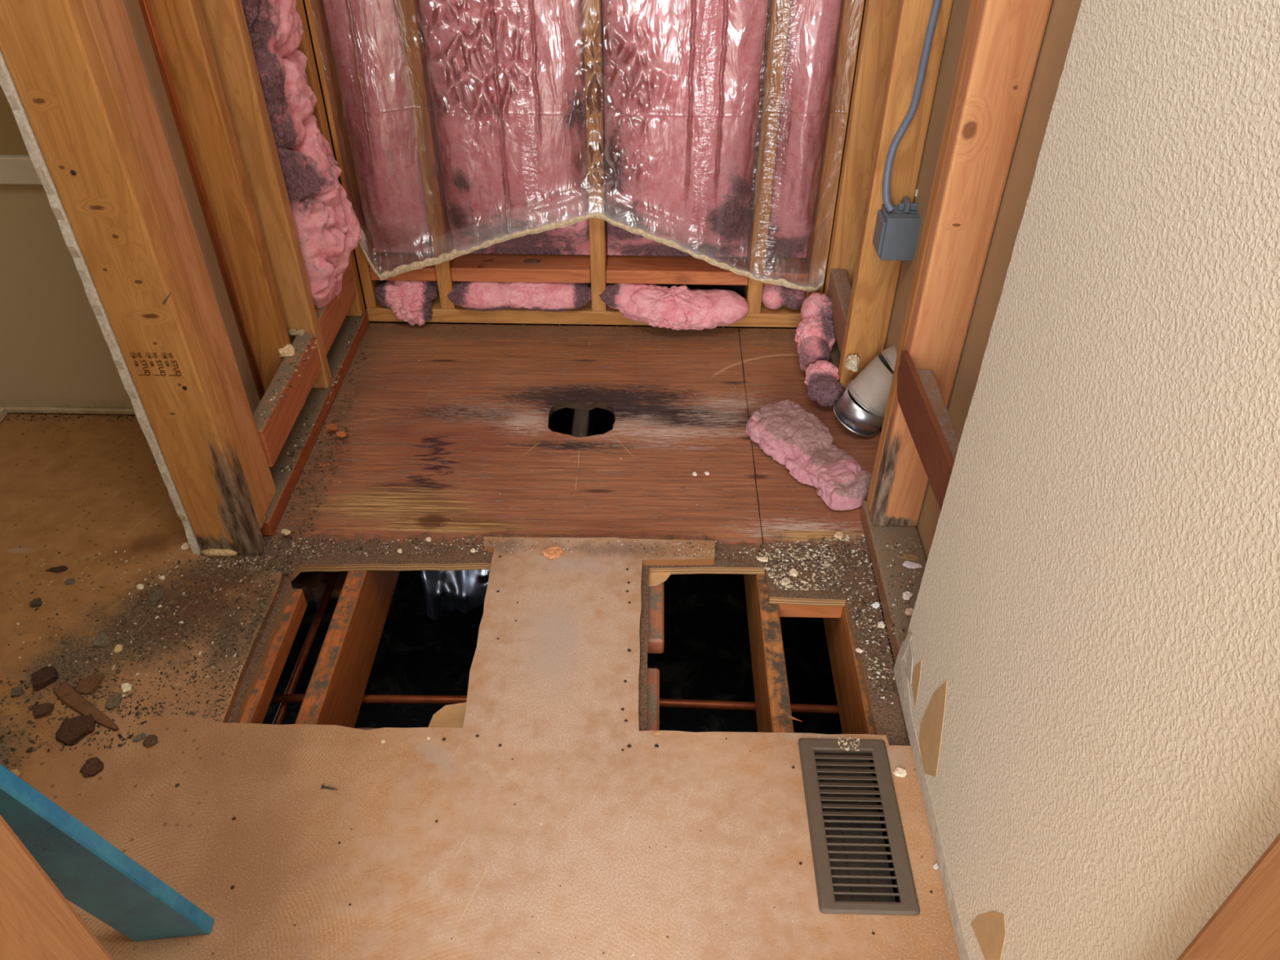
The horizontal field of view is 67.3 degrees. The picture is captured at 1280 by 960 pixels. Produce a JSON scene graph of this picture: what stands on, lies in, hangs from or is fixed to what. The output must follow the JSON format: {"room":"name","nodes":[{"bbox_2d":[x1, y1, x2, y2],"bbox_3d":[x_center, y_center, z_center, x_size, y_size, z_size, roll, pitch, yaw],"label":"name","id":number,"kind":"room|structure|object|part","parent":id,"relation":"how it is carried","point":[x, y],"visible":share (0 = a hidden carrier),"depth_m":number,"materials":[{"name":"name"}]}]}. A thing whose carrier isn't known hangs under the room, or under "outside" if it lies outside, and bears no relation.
{"room":"damaged room","nodes":[
{"label":"damaged room","id":0,"kind":"room"},
{"bbox_2d":[0,398,7,422],"bbox_3d":[-1.479,0.287,-0.200,0.026,2.397,4.270,1,40,1],"label":"wall","id":1,"kind":"structure","parent":0,"point":[3,413],"depth_m":2.17,"materials":[{"name":"paint"}]},
{"bbox_2d":[0,84,135,414],"bbox_3d":[-1.146,-1.071,1.421,0.603,2.397,0.030,1,40,1],"label":"wall","id":2,"kind":"structure","parent":0,"point":[55,356],"depth_m":2.03,"materials":[{"name":"paint"}]},
{"bbox_2d":[0,0,369,556],"bbox_3d":[-0.780,-1.053,1.416,0.133,2.415,0.898,1,40,1],"label":"wall","id":3,"kind":"structure","parent":0,"point":[81,81],"depth_m":1.67,"materials":[{"name":"brown wood"}]},
{"bbox_2d":[137,0,265,401],"bbox_3d":[-0.792,-0.971,1.365,0.016,2.274,0.016,1,40,1],"label":"wall stud","id":4,"kind":"object","parent":3,"relation":"attached to","point":[144,5],"visible":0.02,"depth_m":1.73,"materials":[{"name":"brown wood"}]},
{"bbox_2d":[278,343,294,357],"bbox_3d":[-0.758,-0.279,2.063,0.034,0.016,0.036,-19,44,-22],"label":"chip","id":5,"kind":"object","parent":3,"relation":"on","point":[288,350],"visible":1,"depth_m":2.05,"materials":[{"name":"beige"}]},
{"bbox_2d":[288,328,297,335],"bbox_3d":[-0.766,-0.327,2.124,0.016,0.011,0.017,17,43,19],"label":"chip","id":6,"kind":"object","parent":3,"relation":"on","point":[292,331],"visible":1,"depth_m":2.12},
{"bbox_2d":[296,328,305,336],"bbox_3d":[-0.747,-0.327,2.123,0.018,0.011,0.019,13,42,15],"label":"chip","id":7,"kind":"object","parent":3,"relation":"on","point":[301,332],"visible":1,"depth_m":2.12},
{"bbox_2d":[240,0,361,307],"bbox_3d":[-0.698,-0.818,1.952,0.104,1.060,0.247,5,40,5],"label":"insulation batt","id":8,"kind":"object","parent":3,"relation":"on","point":[327,226],"visible":0.97,"depth_m":2.01,"materials":[{"name":"pink fabric"}]},
{"bbox_2d":[257,320,362,494],"bbox_3d":[-0.728,-0.250,2.157,0.052,0.154,0.689,1,40,1],"label":"crumbs","id":9,"kind":"object","parent":3,"relation":"on","point":[351,338],"visible":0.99,"depth_m":2.06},
{"bbox_3d":[-0.775,-0.167,2.209,0.112,0.039,0.821,1,40,1],"label":"sill plate","id":10,"kind":"part","parent":3,"relation":"part of","materials":[{"name":"brown wood"}]},
{"bbox_2d":[0,323,959,959],"bbox_3d":[-0.428,1.169,0.794,2.107,0.219,4.702,1,40,1],"label":"floor","id":11,"kind":"structure","parent":0,"point":[233,814],"depth_m":1.66,"materials":[{"name":"brown wood"}]},
{"bbox_2d":[10,768,21,777],"bbox_3d":[-0.959,0.451,1.473,0.020,0.006,0.018,-16,43,-19],"label":"chip","id":12,"kind":"object","parent":11,"relation":"on","point":[15,771],"visible":0.5,"depth_m":1.47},
{"bbox_2d":[10,686,23,697],"bbox_3d":[-1.032,0.350,1.592,0.020,0.006,0.019,1,40,1],"label":"flake","id":13,"kind":"object","parent":11,"relation":"on","point":[16,691],"visible":1,"depth_m":1.59,"materials":[{"name":"grey stone"}]},
{"bbox_2d":[29,597,41,608],"bbox_3d":[-1.094,0.221,1.744,0.021,0.008,0.022,1,40,1],"label":"flake","id":14,"kind":"object","parent":11,"relation":"on","point":[36,602],"visible":1,"depth_m":1.74,"materials":[{"name":"grey"}]},
{"bbox_2d":[32,702,54,718],"bbox_3d":[-0.969,0.373,1.562,0.030,0.010,0.026,-20,44,-22],"label":"chip","id":15,"kind":"object","parent":11,"relation":"on","point":[42,710],"visible":1,"depth_m":1.56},
{"bbox_2d":[30,666,58,690],"bbox_3d":[-1.000,0.329,1.612,0.042,0.013,0.041,-29,48,-31],"label":"flake","id":16,"kind":"object","parent":11,"relation":"on","point":[46,676],"visible":1,"depth_m":1.61,"materials":[{"name":"brown wood"}]},
{"bbox_2d":[45,565,67,572],"bbox_3d":[-1.098,0.168,1.811,0.039,0.004,0.016,1,40,1],"label":"flake","id":17,"kind":"object","parent":11,"relation":"on","point":[61,568],"visible":1,"depth_m":1.81,"materials":[{"name":"brown wood"}]},
{"bbox_2d":[5,413,133,422],"bbox_3d":[-1.290,-0.143,2.180,0.326,0.003,0.037,1,40,1],"label":"crumbs","id":18,"kind":"object","parent":11,"relation":"on","point":[46,414],"visible":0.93,"depth_m":2.18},
{"bbox_2d":[64,577,75,585],"bbox_3d":[-1.059,0.188,1.787,0.018,0.004,0.016,1,40,1],"label":"flake","id":19,"kind":"object","parent":11,"relation":"on","point":[71,580],"visible":1,"depth_m":1.78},
{"bbox_2d":[55,713,95,746],"bbox_3d":[-0.899,0.394,1.532,0.055,0.017,0.060,1,40,1],"label":"chunk","id":20,"kind":"object","parent":11,"relation":"on","point":[72,731],"visible":1,"depth_m":1.52,"materials":[{"name":"brown wood"}]},
{"bbox_2d":[53,681,119,731],"bbox_3d":[-0.902,0.373,1.565,0.154,0.005,0.029,25,46,26],"label":"wood splinter","id":21,"kind":"object","parent":11,"relation":"on","point":[65,693],"visible":1,"depth_m":1.57,"materials":[{"name":"brown wood"}]},
{"bbox_2d":[75,673,106,694],"bbox_3d":[-0.920,0.339,1.605,0.041,0.008,0.044,1,40,1],"label":"flake","id":22,"kind":"object","parent":11,"relation":"on","point":[90,684],"visible":1,"depth_m":1.60,"materials":[{"name":"brown wood"}]},
{"bbox_2d":[80,756,103,777],"bbox_3d":[-0.844,0.442,1.481,0.032,0.010,0.032,26,46,27],"label":"chip","id":23,"kind":"object","parent":11,"relation":"on","point":[92,766],"visible":1,"depth_m":1.48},
{"bbox_2d":[89,632,111,647],"bbox_3d":[-0.940,0.279,1.677,0.035,0.006,0.032,1,40,1],"label":"flake","id":24,"kind":"object","parent":11,"relation":"on","point":[101,639],"visible":1,"depth_m":1.67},
{"bbox_2d":[0,763,214,941],"bbox_3d":[-0.719,0.278,0.964,0.308,0.924,0.052,-16,43,-19],"label":"board","id":25,"kind":"object","parent":11,"relation":"on","point":[89,871],"visible":1,"depth_m":1.15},
{"bbox_2d":[105,692,121,709],"bbox_3d":[-0.864,0.362,1.579,0.024,0.007,0.033,1,40,1],"label":"flake","id":26,"kind":"object","parent":11,"relation":"on","point":[114,701],"visible":1,"depth_m":1.57,"materials":[{"name":"grey stone"}]},
{"bbox_2d":[114,644,123,653],"bbox_3d":[-0.902,0.291,1.664,0.013,0.005,0.018,1,40,1],"label":"chip","id":27,"kind":"object","parent":11,"relation":"on","point":[118,647],"visible":1,"depth_m":1.66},
{"bbox_2d":[120,683,132,693],"bbox_3d":[-0.855,0.344,1.601,0.017,0.005,0.020,-19,44,-21],"label":"chip","id":28,"kind":"object","parent":11,"relation":"on","point":[126,687],"visible":1,"depth_m":1.60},
{"bbox_2d":[132,733,146,742],"bbox_3d":[-0.795,0.408,1.526,0.021,0.004,0.014,-26,47,-28],"label":"flake","id":29,"kind":"object","parent":11,"relation":"on","point":[140,737],"visible":1,"depth_m":1.52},
{"bbox_2d":[136,583,144,589],"bbox_3d":[-0.923,0.197,1.777,0.015,0.004,0.014,1,40,1],"label":"chip","id":30,"kind":"object","parent":11,"relation":"on","point":[140,586],"visible":1,"depth_m":1.77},
{"bbox_2d":[0,546,297,768],"bbox_3d":[-0.936,0.296,1.660,0.565,0.003,0.511,1,40,1],"label":"crumbs","id":31,"kind":"object","parent":11,"relation":"on","point":[251,565],"visible":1,"depth_m":1.67,"materials":[{"name":"grey gravel"}]},
{"bbox_2d":[142,734,157,747],"bbox_3d":[-0.774,0.411,1.519,0.022,0.008,0.022,19,43,21],"label":"chip","id":32,"kind":"object","parent":11,"relation":"on","point":[150,740],"visible":1,"depth_m":1.52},
{"bbox_2d":[147,589,164,604],"bbox_3d":[-0.885,0.213,1.756,0.029,0.007,0.036,1,40,1],"label":"flake","id":33,"kind":"object","parent":11,"relation":"on","point":[154,597],"visible":1,"depth_m":1.75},
{"bbox_2d":[159,575,164,580],"bbox_3d":[-0.892,0.182,1.795,0.011,0.004,0.010,1,40,1],"label":"chip","id":34,"kind":"object","parent":11,"relation":"on","point":[162,577],"visible":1,"depth_m":1.79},
{"bbox_2d":[180,542,189,550],"bbox_3d":[-0.879,0.128,1.859,0.016,0.005,0.018,1,40,1],"label":"chip","id":35,"kind":"object","parent":11,"relation":"on","point":[185,545],"visible":1,"depth_m":1.86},
{"bbox_2d":[281,528,290,535],"bbox_3d":[-0.697,0.102,1.891,0.018,0.005,0.016,1,40,1],"label":"chip","id":36,"kind":"object","parent":11,"relation":"on","point":[284,531],"visible":1,"depth_m":1.89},
{"bbox_2d":[320,784,337,789],"bbox_3d":[-0.470,0.467,1.458,0.026,0.007,0.007,7,40,8],"label":"nail","id":37,"kind":"object","parent":11,"relation":"on","point":[322,785],"visible":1,"depth_m":1.46,"materials":[{"name":"metal"}]},
{"bbox_2d":[324,423,337,430],"bbox_3d":[-0.691,-0.119,2.152,0.025,0.007,0.020,1,40,1],"label":"flake","id":38,"kind":"object","parent":11,"relation":"on","point":[332,426],"visible":1,"depth_m":2.15,"materials":[{"name":"orange wood"}]},
{"bbox_2d":[336,431,346,436],"bbox_3d":[-0.663,-0.103,2.134,0.024,0.007,0.015,1,40,1],"label":"flake","id":39,"kind":"object","parent":11,"relation":"on","point":[340,433],"visible":1,"depth_m":2.13,"materials":[{"name":"orange wood"}]},
{"bbox_2d":[425,537,431,542],"bbox_3d":[-0.418,0.117,1.898,0.012,0.004,0.013,1,40,1],"label":"chip","id":40,"kind":"object","parent":11,"relation":"on","point":[428,539],"visible":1,"depth_m":1.90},
{"bbox_2d":[428,702,466,728],"bbox_3d":[-0.309,0.401,1.600,0.091,0.002,0.085,1,40,1],"label":"flap","id":41,"kind":"object","parent":11,"relation":"on","point":[450,715],"visible":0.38,"depth_m":1.60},
{"bbox_2d":[420,569,489,619],"bbox_3d":[-0.322,0.218,2.390,0.403,0.250,0.223,-4,40,-5],"label":"plastic sheet","id":42,"kind":"object","parent":11,"relation":"hanging from","point":[464,590],"visible":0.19,"depth_m":2.29,"materials":[{"name":"plastic"}]},
{"bbox_2d":[262,321,793,559],"bbox_3d":[-0.182,-0.146,2.212,1.227,0.006,0.952,1,40,1],"label":"crumbs","id":43,"kind":"object","parent":11,"relation":"on","point":[322,464],"visible":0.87,"depth_m":2.01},
{"bbox_2d":[542,546,563,559],"bbox_3d":[-0.168,0.141,1.847,0.041,0.009,0.031,1,40,1],"label":"flake","id":44,"kind":"object","parent":11,"relation":"on","point":[550,553],"visible":1,"depth_m":1.84,"materials":[{"name":"orange wood"}]},
{"bbox_2d":[270,693,839,714],"bbox_3d":[-0.136,0.437,1.874,2.100,0.017,0.034,1,40,1],"label":"copper pipe","id":45,"kind":"object","parent":11,"relation":"attached to","point":[277,698],"visible":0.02,"depth_m":1.87,"materials":[{"name":"brown metal"}]},
{"bbox_2d":[450,538,794,958],"bbox_3d":[-0.042,0.375,1.573,0.543,0.002,0.803,1,40,1],"label":"debris","id":46,"kind":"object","parent":11,"relation":"on","point":[489,539],"depth_m":1.86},
{"bbox_2d":[652,731,660,734],"bbox_3d":[0.026,0.405,1.539,0.013,0.002,0.006,1,40,1],"label":"flake","id":47,"kind":"object","parent":11,"relation":"on","point":[654,732],"visible":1,"depth_m":1.54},
{"bbox_2d":[648,573,671,586],"bbox_3d":[0.022,0.174,1.864,0.090,0.002,0.096,1,40,1],"label":"flap","id":48,"kind":"object","parent":11,"relation":"on","point":[655,579],"visible":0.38,"depth_m":1.84,"materials":[{"name":"beige paper"}]},
{"bbox_2d":[599,283,748,330],"bbox_3d":[0.086,-0.443,2.472,0.385,0.114,0.158,1,40,1],"label":"tuft","id":49,"kind":"object","parent":11,"relation":"on","point":[674,308],"visible":0.98,"depth_m":2.43,"materials":[{"name":"pink fabric"}]},
{"bbox_2d":[756,556,768,562],"bbox_3d":[0.237,0.153,1.860,0.022,0.004,0.012,8,41,9],"label":"chip","id":50,"kind":"object","parent":11,"relation":"on","point":[764,559],"visible":1,"depth_m":1.86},
{"bbox_2d":[640,533,895,705],"bbox_3d":[0.237,0.232,1.758,0.478,0.016,0.415,1,40,1],"label":"crumbs","id":51,"kind":"object","parent":11,"relation":"on","point":[775,580],"visible":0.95,"depth_m":1.84,"materials":[{"name":"grey gravel"}]},
{"bbox_2d":[781,577,791,586],"bbox_3d":[0.276,0.192,1.812,0.021,0.007,0.018,1,40,1],"label":"chip","id":52,"kind":"object","parent":11,"relation":"on","point":[784,581],"visible":1,"depth_m":1.81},
{"bbox_2d":[789,568,798,576],"bbox_3d":[0.293,0.176,1.832,0.017,0.006,0.018,1,40,1],"label":"chip","id":53,"kind":"object","parent":11,"relation":"on","point":[793,572],"visible":1,"depth_m":1.83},
{"bbox_2d":[787,715,802,721],"bbox_3d":[0.259,0.399,1.605,0.024,0.006,0.006,15,42,17],"label":"wood splinter","id":54,"kind":"object","parent":11,"relation":"on","point":[791,717],"visible":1,"depth_m":1.60,"materials":[{"name":"brown wood"}]},
{"bbox_2d":[745,399,872,511],"bbox_3d":[0.373,-0.067,2.075,0.162,0.060,0.347,-20,44,-22],"label":"chunk","id":55,"kind":"object","parent":11,"relation":"on","point":[793,436],"visible":0.98,"depth_m":2.07,"materials":[{"name":"pink fabric"}]},
{"bbox_2d":[794,292,835,372],"bbox_3d":[0.431,-0.362,2.354,0.098,0.142,0.229,7,40,8],"label":"tuft","id":56,"kind":"object","parent":11,"relation":"on","point":[815,335],"visible":0.94,"depth_m":2.31,"materials":[{"name":"pink fabric"}]},
{"bbox_2d":[804,360,844,406],"bbox_3d":[0.428,-0.225,2.236,0.086,0.082,0.126,1,40,1],"label":"tuft","id":57,"kind":"object","parent":11,"relation":"on","point":[824,387],"visible":0.99,"depth_m":2.21,"materials":[{"name":"pink fabric"}]},
{"bbox_2d":[834,531,843,538],"bbox_3d":[0.397,0.109,1.913,0.020,0.005,0.016,-32,50,-32],"label":"chip","id":58,"kind":"object","parent":11,"relation":"on","point":[839,535],"visible":1,"depth_m":1.91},
{"bbox_2d":[798,737,919,915],"bbox_3d":[0.318,0.515,1.433,0.138,0.039,0.282,1,40,1],"label":"floor vent","id":59,"kind":"object","parent":11,"relation":"in","point":[852,874],"visible":0.98,"depth_m":1.42,"materials":[{"name":"grey metal"}]},
{"bbox_3d":[0.289,0.528,1.441,0.024,0.002,0.244,1,40,1],"label":"damper blade","id":60,"kind":"part","parent":59,"relation":"part of","materials":[{"name":"metal"}]},
{"bbox_2d":[838,737,859,751],"bbox_3d":[0.331,0.416,1.520,0.037,0.002,0.027,1,40,1],"label":"crumbs","id":61,"kind":"object","parent":59,"relation":"on","point":[847,739],"visible":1,"depth_m":1.52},
{"bbox_3d":[0.316,0.529,1.441,0.024,0.002,0.244,1,40,1],"label":"damper blade","id":62,"kind":"part","parent":59,"relation":"part of","materials":[{"name":"grey metal"}]},
{"bbox_3d":[0.343,0.529,1.440,0.024,0.002,0.244,1,40,1],"label":"damper blade","id":63,"kind":"part","parent":59,"relation":"part of","materials":[{"name":"grey metal"}]},
{"bbox_2d":[855,648,862,653],"bbox_3d":[0.385,0.299,1.688,0.011,0.004,0.011,1,40,1],"label":"chip","id":64,"kind":"object","parent":11,"relation":"on","point":[858,650],"visible":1,"depth_m":1.69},
{"bbox_2d":[833,346,897,436],"bbox_3d":[0.558,-0.218,2.121,0.244,0.244,0.122,-2,40,-3],"label":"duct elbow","id":65,"kind":"object","parent":11,"relation":"on","point":[869,390],"visible":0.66,"depth_m":2.10,"materials":[{"name":"metal"}]},
{"bbox_2d":[844,354,859,372],"bbox_3d":[0.478,-0.266,2.161,0.030,0.033,0.035,1,40,1],"label":"chip","id":66,"kind":"object","parent":65,"relation":"on","point":[852,361],"visible":1,"depth_m":2.16,"materials":[{"name":"beige"}]},
{"bbox_2d":[871,602,879,608],"bbox_3d":[0.434,0.230,1.769,0.014,0.006,0.012,-26,47,-28],"label":"chip","id":67,"kind":"object","parent":11,"relation":"on","point":[875,605],"visible":1,"depth_m":1.77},
{"bbox_2d":[877,621,885,628],"bbox_3d":[0.435,0.261,1.733,0.015,0.005,0.014,1,40,1],"label":"chip","id":68,"kind":"object","parent":11,"relation":"on","point":[880,624],"visible":1,"depth_m":1.73,"materials":[{"name":"beige"}]},
{"bbox_2d":[893,767,906,777],"bbox_3d":[0.401,0.451,1.484,0.020,0.004,0.015,20,44,21],"label":"chip","id":69,"kind":"object","parent":11,"relation":"on","point":[900,772],"visible":1,"depth_m":1.48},
{"bbox_2d":[932,862,938,869],"bbox_3d":[0.420,0.549,1.368,0.008,0.004,0.008,1,40,1],"label":"chip","id":70,"kind":"object","parent":11,"relation":"on","point":[935,866],"visible":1,"depth_m":1.37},
{"bbox_2d":[262,570,842,734],"bbox_3d":[0.004,1.078,1.948,4.400,0.099,4.400,1,40,1],"label":"ground","id":71,"kind":"structure","parent":0,"point":[706,655],"depth_m":2.65,"materials":[{"name":"black soil"}]},
{"bbox_2d":[302,0,866,327],"bbox_3d":[-0.141,-1.357,1.801,1.434,2.436,0.106,1,40,1],"label":"wall","id":72,"kind":"structure","parent":0,"point":[598,269],"depth_m":2.35,"materials":[{"name":"brown wood"}]},
{"bbox_2d":[323,0,432,253],"bbox_3d":[-0.599,-0.981,2.098,0.168,1.100,0.103,1,40,1],"label":"insulation batt","id":73,"kind":"object","parent":72,"relation":"in","point":[393,180],"visible":0.94,"depth_m":2.19,"materials":[{"name":"pink fabric"}]},
{"bbox_2d":[374,280,438,325],"bbox_3d":[-0.611,-0.472,2.508,0.168,0.133,0.140,1,40,1],"label":"tuft","id":74,"kind":"object","parent":72,"relation":"on","point":[411,301],"visible":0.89,"depth_m":2.47,"materials":[{"name":"pink fabric"}]},
{"bbox_2d":[419,0,590,254],"bbox_3d":[-0.300,-0.976,2.094,0.353,1.100,0.104,1,40,1],"label":"insulation batt","id":75,"kind":"object","parent":72,"relation":"in","point":[541,42],"visible":0.9,"depth_m":2.18,"materials":[{"name":"pink"}]},
{"bbox_2d":[447,281,591,311],"bbox_3d":[-0.314,-0.486,2.498,0.389,0.090,0.117,1,40,1],"label":"tuft","id":76,"kind":"object","parent":72,"relation":"on","point":[471,295],"visible":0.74,"depth_m":2.46,"materials":[{"name":"pink fabric"}]},
{"bbox_2d":[333,0,822,292],"bbox_3d":[-0.117,-0.901,2.068,1.163,1.119,0.067,1,40,1],"label":"barrier","id":77,"kind":"object","parent":72,"relation":"attached to","point":[455,253],"visible":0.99,"depth_m":2.30,"materials":[{"name":"clear plastic"}]},
{"bbox_3d":[-0.124,-0.451,2.550,1.183,0.040,0.090,1,40,1],"label":"sill plate","id":78,"kind":"part","parent":72,"relation":"part of","materials":[{"name":"brown wood"}]},
{"bbox_2d":[602,0,769,257],"bbox_3d":[0.098,-0.970,2.090,0.359,1.100,0.105,1,40,1],"label":"insulation batt","id":79,"kind":"object","parent":72,"relation":"in","point":[689,64],"visible":0.94,"depth_m":2.17,"materials":[{"name":"pink fabric"}]},
{"bbox_2d":[761,284,805,309],"bbox_3d":[0.374,-0.482,2.497,0.122,0.073,0.089,1,40,1],"label":"tuft","id":80,"kind":"object","parent":72,"relation":"on","point":[774,297],"visible":0.7,"depth_m":2.47,"materials":[{"name":"pink fabric"}]},
{"bbox_2d":[765,0,841,257],"bbox_3d":[0.374,-0.968,2.091,0.110,1.100,0.098,1,40,1],"label":"insulation batt","id":81,"kind":"object","parent":72,"relation":"in","point":[813,24],"visible":0.9,"depth_m":2.18,"materials":[{"name":"pink fabric"}]},
{"bbox_2d":[368,321,894,666],"bbox_3d":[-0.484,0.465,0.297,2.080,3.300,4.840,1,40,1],"label":"subfloor","id":82,"kind":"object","parent":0,"point":[561,420],"depth_m":2.85,"materials":[{"name":"wood"}]},
{"bbox_2d":[290,570,402,627],"bbox_3d":[-1.005,0.277,2.244,0.859,0.169,0.169,-4,40,-6],"label":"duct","id":83,"kind":"object","parent":82,"relation":"attached to","point":[313,584],"visible":0.18,"depth_m":2.19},
{"bbox_2d":[272,571,340,724],"bbox_3d":[-0.696,0.292,2.089,0.017,0.017,1.000,1,40,1],"label":"copper pipe","id":84,"kind":"object","parent":83,"relation":"on","point":[282,711],"visible":0.32,"depth_m":2.01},
{"bbox_2d":[0,814,1279,959],"bbox_3d":[-0.520,-0.107,0.278,1.890,2.399,0.115,1,40,1],"label":"door frame","id":85,"kind":"structure","parent":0,"point":[37,922],"depth_m":0.64,"materials":[{"name":"brown wood"}]},
{"bbox_2d":[823,0,1279,959],"bbox_3d":[0.474,0.154,-0.013,0.116,2.414,4.800,1,40,1],"label":"wall","id":86,"kind":"structure","parent":0,"point":[1079,443],"depth_m":0.95,"materials":[{"name":"beige paint"}]},
{"bbox_3d":[0.509,-0.315,2.393,0.088,0.040,0.301,1,40,1],"label":"sill plate","id":87,"kind":"part","parent":86,"relation":"part of","materials":[{"name":"brown wood"}]},
{"bbox_3d":[0.490,0.232,1.741,0.094,0.040,0.548,1,40,1],"label":"sill plate","id":88,"kind":"part","parent":86,"relation":"part of","materials":[{"name":"brown wood"}]},
{"bbox_2d":[872,189,921,260],"bbox_3d":[0.524,-0.512,1.933,0.085,0.122,0.069,1,40,1],"label":"electrical box","id":89,"kind":"object","parent":86,"relation":"attached to","point":[896,232],"visible":0.76,"depth_m":1.92,"materials":[{"name":"grey plastic"}]},
{"bbox_2d":[885,537,922,650],"bbox_3d":[0.471,0.195,1.751,0.068,0.002,0.301,11,41,13],"label":"crumbs","id":90,"kind":"object","parent":86,"relation":"on","point":[896,544],"visible":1,"depth_m":1.76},
{"bbox_2d":[902,591,912,599],"bbox_3d":[0.481,0.208,1.733,0.016,0.006,0.021,29,48,29],"label":"chip","id":91,"kind":"object","parent":86,"relation":"on","point":[907,595],"visible":1,"depth_m":1.73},
{"bbox_2d":[904,608,913,616],"bbox_3d":[0.478,0.233,1.703,0.017,0.006,0.016,1,40,1],"label":"chip","id":92,"kind":"object","parent":86,"relation":"on","point":[909,611],"visible":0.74,"depth_m":1.70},
{"bbox_2d":[901,553,919,560],"bbox_3d":[0.508,0.145,1.811,0.035,0.002,0.021,1,40,1],"label":"chip","id":93,"kind":"object","parent":86,"relation":"on","point":[908,557],"visible":1,"depth_m":1.81,"materials":[{"name":"brown wood"}]},
{"bbox_2d":[882,0,941,213],"bbox_3d":[0.502,-0.755,1.756,0.042,0.544,0.058,28,47,29],"label":"electrical cable","id":94,"kind":"object","parent":86,"relation":"attached to","point":[935,6],"visible":1,"depth_m":1.80,"materials":[{"name":"grey plastic"}]},
{"bbox_2d":[902,560,922,568],"bbox_3d":[0.508,0.158,1.795,0.036,0.003,0.019,1,40,1],"label":"paper scrap","id":95,"kind":"object","parent":86,"relation":"on","point":[908,564],"visible":1,"depth_m":1.79,"materials":[{"name":"white paper"}]}
]}

